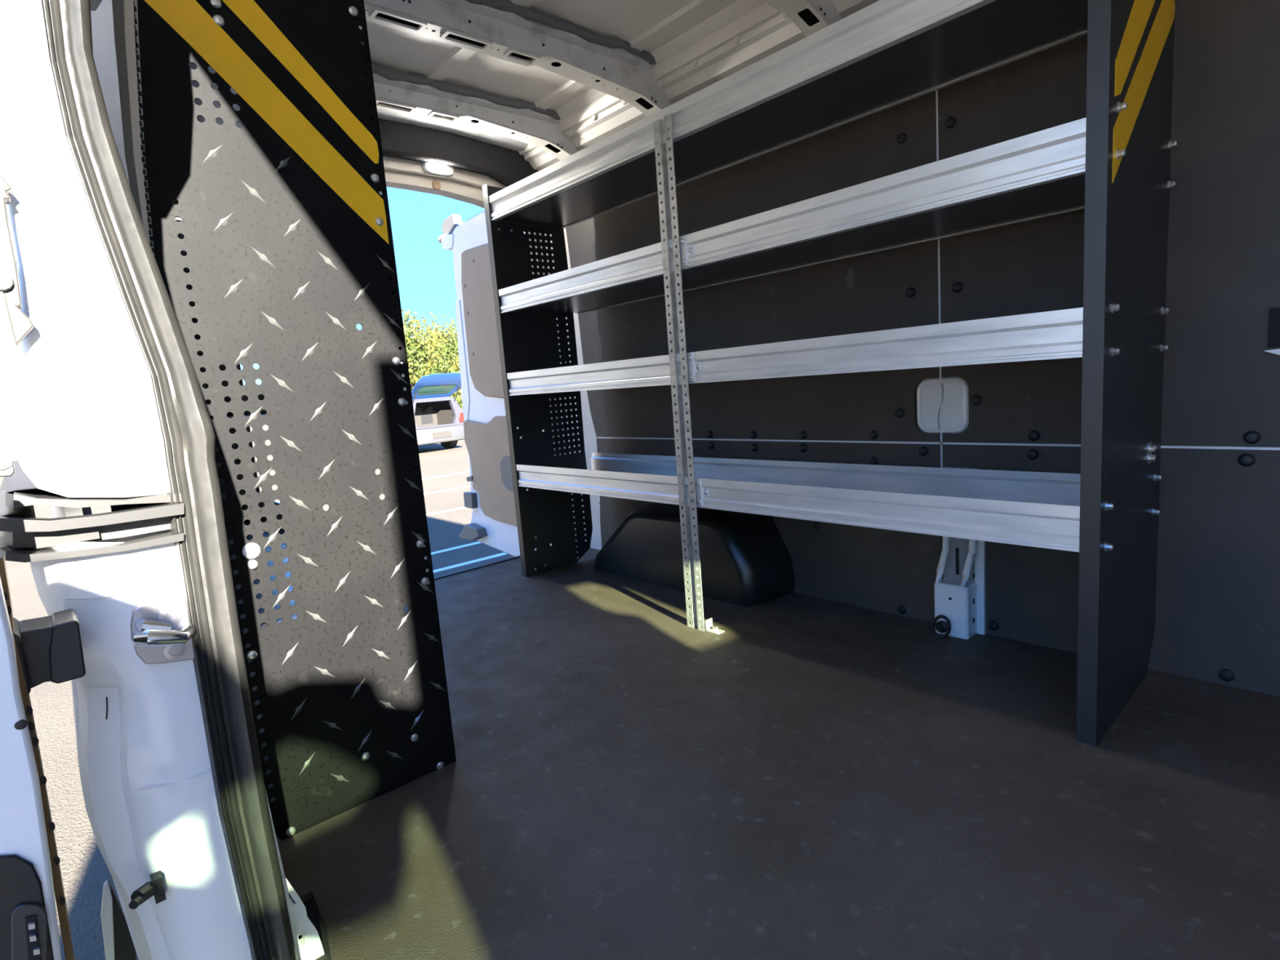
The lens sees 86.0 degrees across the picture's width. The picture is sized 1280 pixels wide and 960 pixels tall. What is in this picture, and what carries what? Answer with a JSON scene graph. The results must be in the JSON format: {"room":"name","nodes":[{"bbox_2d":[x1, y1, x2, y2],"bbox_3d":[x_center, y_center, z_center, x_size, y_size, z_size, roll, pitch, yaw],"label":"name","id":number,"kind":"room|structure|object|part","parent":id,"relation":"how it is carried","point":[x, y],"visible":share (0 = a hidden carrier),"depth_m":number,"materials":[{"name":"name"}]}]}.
{"room":"vehicle interior","nodes":[
{"label":"vehicle interior","id":0,"kind":"room"},
{"bbox_2d":[0,0,324,959],"bbox_3d":[-1.027,-0.091,1.283,0.210,2.050,1.653,-11,11,-41],"label":"wall","id":1,"kind":"structure","parent":0,"point":[90,430],"depth_m":0.69,"materials":[{"name":"white metal"}]},
{"bbox_3d":[-1.109,-0.084,1.279,0.014,2.050,1.550,-11,11,-41],"label":"quarter panel","id":2,"kind":"part","parent":1,"relation":"part of","materials":[{"name":"white paint"}]},
{"bbox_2d":[0,175,136,959],"bbox_3d":[-0.966,0.289,1.030,0.222,1.162,1.312,-11,11,-41],"label":"door","id":3,"kind":"structure","parent":1,"relation":"in","point":[33,652],"depth_m":0.58,"materials":[{"name":"white paint"}]},
{"bbox_3d":[-0.566,-0.195,0.608,0.033,0.148,0.020,-11,11,-41],"label":"hinge arm","id":4,"kind":"part","parent":3,"relation":"part of","materials":[{"name":"grey metal"}]},
{"bbox_3d":[-0.668,0.580,0.864,0.021,0.154,0.010,-11,11,-41],"label":"roller arm","id":5,"kind":"part","parent":3,"relation":"part of","materials":[{"name":"white paint"}]},
{"bbox_2d":[0,460,184,562],"bbox_3d":[-0.832,0.013,1.000,0.153,0.068,0.930,-11,11,-41],"label":"door hinge","id":6,"kind":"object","parent":1,"relation":"attached to","point":[20,530],"depth_m":0.67,"materials":[{"name":"black"}]},
{"bbox_3d":[-0.823,0.039,0.992,0.148,0.019,0.900,-11,11,-41],"label":"rail","id":7,"kind":"part","parent":6,"relation":"part of","materials":[{"name":"white metal"}]},
{"bbox_3d":[-0.822,0.010,0.988,0.152,0.022,0.900,-11,11,-41],"label":"rail","id":8,"kind":"part","parent":6,"relation":"part of","materials":[{"name":"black metal"}]},
{"bbox_3d":[-0.637,-0.458,0.863,0.035,0.390,0.004,-11,11,-41],"label":"edge trim","id":9,"kind":"part","parent":1,"relation":"part of","materials":[{"name":"grey metal"}]},
{"bbox_3d":[-0.637,-0.465,0.875,0.039,0.397,0.004,-11,11,-41],"label":"edge trim","id":10,"kind":"part","parent":1,"relation":"part of","materials":[{"name":"beige paint"}]},
{"bbox_3d":[-0.494,0.159,0.710,0.052,0.070,0.006,-11,11,-41],"label":"striker plate","id":11,"kind":"part","parent":1,"relation":"part of","materials":[{"name":"silver metal"}]},
{"bbox_2d":[37,0,297,959],"bbox_3d":[-0.475,0.083,0.722,0.084,1.177,0.063,-11,11,-41],"label":"door seal","id":12,"kind":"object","parent":1,"relation":"attached to","point":[186,435],"depth_m":0.71,"materials":[{"name":"rubber"}]},
{"bbox_2d":[82,118,560,545],"bbox_3d":[-0.991,-0.359,2.395,1.760,1.760,0.135,-11,11,-41],"label":"door frame","id":13,"kind":"structure","parent":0,"point":[476,163],"depth_m":2.53,"materials":[{"name":"beige paint"}]},
{"bbox_2d":[422,162,453,177],"bbox_3d":[-0.738,-1.146,2.518,0.124,0.054,0.023,-11,11,-41],"label":"ceiling lamp","id":14,"kind":"object","parent":13,"relation":"attached to","point":[430,168],"visible":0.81,"depth_m":2.51,"materials":[{"name":"white plastic"}]},
{"bbox_3d":[-1.037,-1.079,2.282,1.760,0.180,0.020,-11,11,-41],"label":"header trim","id":15,"kind":"part","parent":13,"relation":"part of","materials":[{"name":"beige paint"}]},
{"bbox_2d":[434,555,519,579],"bbox_3d":[-0.977,0.465,2.562,1.650,0.124,0.147,-11,11,-41],"label":"trim","id":16,"kind":"structure","parent":13,"relation":"attached to","point":[517,557],"depth_m":2.75,"materials":[{"name":"black plastic"}]},
{"bbox_2d":[438,210,536,556],"bbox_3d":[-0.723,-0.453,3.298,0.110,1.680,0.903,-11,10,-38],"label":"door","id":17,"kind":"structure","parent":13,"relation":"in","point":[491,498],"depth_m":3.33,"materials":[{"name":"white paint"}]},
{"bbox_3d":[-0.669,-0.724,3.147,0.012,0.720,0.608,-11,10,-38],"label":"trim panel","id":18,"kind":"part","parent":17,"relation":"part of","materials":[{"name":"grey plastic"}]},
{"bbox_3d":[-0.691,-0.049,3.334,0.014,0.527,0.666,-11,10,-38],"label":"trim panel","id":19,"kind":"part","parent":17,"relation":"part of","materials":[{"name":"grey plastic"}]},
{"bbox_3d":[-0.607,-0.027,3.219,0.003,0.177,0.192,-11,10,-38],"label":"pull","id":20,"kind":"part","parent":17,"relation":"part of","materials":[{"name":"grey plastic"}]},
{"bbox_2d":[364,0,879,171],"bbox_3d":[0.158,-1.083,0.966,1.780,0.240,3.850,-11,11,-41],"label":"ceiling","id":21,"kind":"structure","parent":0,"point":[544,81],"depth_m":1.97,"materials":[{"name":"white paint"}]},
{"bbox_2d":[244,545,1279,959],"bbox_3d":[0.272,0.666,1.146,1.760,0.300,3.670,-11,11,-41],"label":"floor","id":22,"kind":"structure","parent":0,"point":[808,777],"depth_m":1.10,"materials":[{"name":"rubber"}]},
{"bbox_2d":[110,0,456,840],"bbox_3d":[-0.962,-0.156,1.531,0.414,1.402,1.227,-11,11,-41],"label":"partition panel","id":23,"kind":"object","parent":22,"relation":"on","point":[271,223],"visible":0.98,"depth_m":1.10,"materials":[{"name":"black metal"}]},
{"bbox_3d":[-1.355,-0.194,2.000,0.374,1.400,0.002,-11,11,-41],"label":"panel","id":24,"kind":"part","parent":23,"relation":"part of","materials":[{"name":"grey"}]},
{"bbox_3d":[-0.820,-0.201,1.659,0.006,0.080,1.217,-11,11,-41],"label":"shelf","id":25,"kind":"part","parent":23,"relation":"part of","materials":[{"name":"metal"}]},
{"bbox_3d":[-0.795,0.125,1.705,0.006,0.080,1.217,-11,11,-41],"label":"shelf","id":26,"kind":"part","parent":23,"relation":"part of","materials":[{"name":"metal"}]},
{"bbox_2d":[482,0,1177,746],"bbox_3d":[0.270,-0.307,1.915,0.415,1.403,1.883,-11,11,-41],"label":"shelving unit","id":27,"kind":"object","parent":22,"relation":"on","point":[1113,163],"visible":1,"depth_m":1.43,"materials":[{"name":"metal"}]},
{"bbox_3d":[-0.365,-0.355,2.584,0.327,1.403,0.030,-11,11,-41],"label":"panel","id":28,"kind":"part","parent":27,"relation":"part of","materials":[{"name":"grey metal"}]},
{"bbox_3d":[0.112,-0.248,1.819,0.022,1.338,0.066,-11,11,-41],"label":"upright post","id":29,"kind":"part","parent":27,"relation":"part of","materials":[{"name":"metal"}]},
{"bbox_3d":[0.205,-0.913,1.797,0.311,0.080,1.830,-11,11,-41],"label":"shelf","id":30,"kind":"part","parent":27,"relation":"part of","materials":[{"name":"metal"}]},
{"bbox_3d":[0.241,-0.604,1.852,0.344,0.080,1.830,-11,11,-41],"label":"shelf","id":31,"kind":"part","parent":27,"relation":"part of","materials":[{"name":"metal"}]},
{"bbox_2d":[498,0,1088,226],"bbox_3d":[0.211,-0.878,1.805,0.287,0.003,1.828,-11,11,-41],"label":"tray","id":32,"kind":"object","parent":27,"relation":"on","point":[987,35],"depth_m":1.54,"materials":[{"name":"silver metal"}]},
{"bbox_3d":[0.266,-0.318,1.896,0.351,0.080,1.830,-11,11,-41],"label":"shelf","id":33,"kind":"part","parent":27,"relation":"part of","materials":[{"name":"metal"}]},
{"bbox_2d":[509,173,1084,312],"bbox_3d":[0.247,-0.570,1.860,0.320,0.003,1.828,-11,11,-41],"label":"tray","id":34,"kind":"object","parent":27,"relation":"on","point":[1064,194],"depth_m":1.58,"materials":[{"name":"silver metal"}]},
{"bbox_3d":[0.290,0.008,1.943,0.351,0.080,1.830,-11,11,-41],"label":"shelf","id":35,"kind":"part","parent":27,"relation":"part of","materials":[{"name":"metal"}]},
{"bbox_3d":[0.882,-0.257,1.241,0.399,1.403,0.030,-11,11,-41],"label":"panel","id":36,"kind":"part","parent":27,"relation":"part of","materials":[{"name":"grey metal"}]},
{"bbox_2d":[544,0,1279,697],"bbox_3d":[0.784,-0.365,1.526,0.235,1.650,3.670,-11,11,-41],"label":"wall","id":37,"kind":"structure","parent":0,"point":[1217,611],"depth_m":1.62,"materials":[{"name":"grey plastic"}]},
{"bbox_3d":[-0.239,-0.397,2.825,0.004,1.400,0.230,-11,11,-41],"label":"pillar trim","id":38,"kind":"part","parent":37,"relation":"part of","materials":[{"name":"beige paint"}]},
{"bbox_3d":[0.863,-0.381,1.595,0.022,1.650,3.670,-11,11,-41],"label":"panel","id":39,"kind":"part","parent":37,"relation":"part of","materials":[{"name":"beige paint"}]},
{"bbox_3d":[0.225,-0.666,2.221,0.012,1.068,1.497,-11,11,-41],"label":"wall panel","id":40,"kind":"part","parent":37,"relation":"part of","materials":[{"name":"black plastic"}]},
{"bbox_3d":[0.304,0.103,2.308,0.012,0.476,1.435,-11,11,-41],"label":"wall panel","id":41,"kind":"part","parent":37,"relation":"part of","materials":[{"name":"black plastic"}]},
{"bbox_2d":[931,614,951,637],"bbox_3d":[0.760,0.367,1.725,0.021,0.064,0.049,-11,11,-41],"label":"ring","id":42,"kind":"object","parent":37,"relation":"attached to","point":[941,626],"visible":1,"depth_m":1.72,"materials":[{"name":"black plastic"}]},
{"bbox_3d":[0.757,0.130,1.721,0.041,0.277,0.019,-5,8,-4],"label":"pillar rail","id":43,"kind":"part","parent":37,"relation":"part of","materials":[{"name":"white metal"}]},
{"bbox_3d":[0.802,0.133,1.672,0.048,0.277,0.022,-4,8,5],"label":"pillar rail","id":44,"kind":"part","parent":37,"relation":"part of","materials":[{"name":"white metal"}]},
{"bbox_3d":[1.388,-0.568,0.919,0.012,1.068,1.987,-11,11,-41],"label":"wall panel","id":45,"kind":"part","parent":37,"relation":"part of","materials":[{"name":"black plastic"}]},
{"bbox_3d":[1.446,0.200,1.030,0.012,0.476,1.987,-11,11,-41],"label":"wall panel","id":46,"kind":"part","parent":37,"relation":"part of","materials":[{"name":"black plastic"}]},
{"label":"outside","id":47,"kind":"structure","parent":0,"visible":0},
{"bbox_2d":[0,408,551,959],"bbox_3d":[2.444,-4.771,42.111,180.000,0.204,180.000,-11,11,-41],"label":"ground","id":48,"kind":"structure","parent":47,"point":[84,870],"depth_m":3.29,"materials":[{"name":"concrete"}]},
{"bbox_2d":[401,309,448,391],"bbox_3d":[-13.012,-6.444,38.842,4.150,6.362,4.532,-11,11,-41],"label":"tree","id":49,"kind":"object","parent":48,"relation":"on","point":[415,355],"visible":0.63,"depth_m":38.23,"materials":[{"name":"green plant"}]},
{"bbox_2d":[401,309,453,380],"bbox_3d":[-17.702,-9.622,55.960,5.064,8.513,5.118,-11,11,-41],"label":"tree","id":50,"kind":"object","parent":48,"relation":"on","point":[432,326],"visible":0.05,"depth_m":55.27,"materials":[{"name":"green plant"}]},
{"bbox_2d":[412,307,461,399],"bbox_3d":[-13.321,-7.861,46.136,3.847,7.135,4.748,-11,11,-41],"label":"tree","id":51,"kind":"object","parent":48,"relation":"on","point":[444,354],"visible":0.58,"depth_m":45.22,"materials":[{"name":"green plant"}]},
{"bbox_2d":[411,372,464,448],"bbox_3d":[-6.217,-1.661,17.714,4.727,1.868,1.800,3,11,40],"label":"car","id":52,"kind":"object","parent":48,"relation":"on","point":[438,416],"visible":0.47,"depth_m":16.79,"materials":[{"name":"silver metal"}]},
{"bbox_3d":[-5.003,-1.539,16.697,0.100,0.900,1.720,3,11,40],"label":"frame","id":53,"kind":"part","parent":52,"relation":"part of","materials":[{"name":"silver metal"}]},
{"bbox_2d":[458,413,464,422],"bbox_3d":[-4.497,-1.565,17.245,0.080,0.240,0.160,3,11,40],"label":"tail lamp","id":54,"kind":"object","parent":52,"relation":"on","point":[460,415],"depth_m":17.21,"materials":[{"name":"red plastic"}]},
{"bbox_2d":[439,324,462,400],"bbox_3d":[-13.793,-8.581,52.873,4.200,6.772,4.213,-5,8,-4],"label":"tree","id":55,"kind":"object","parent":48,"relation":"on","point":[453,325],"visible":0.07,"depth_m":52.35,"materials":[{"name":"green plant"}]},
{"bbox_2d":[448,389,462,408],"bbox_3d":[-18.191,-8.229,66.638,4.880,5.874,5.382,-11,11,-41],"label":"bush","id":56,"kind":"object","parent":48,"relation":"on","point":[459,401],"visible":0.03,"depth_m":65.78,"materials":[{"name":"green plant"}]}
]}

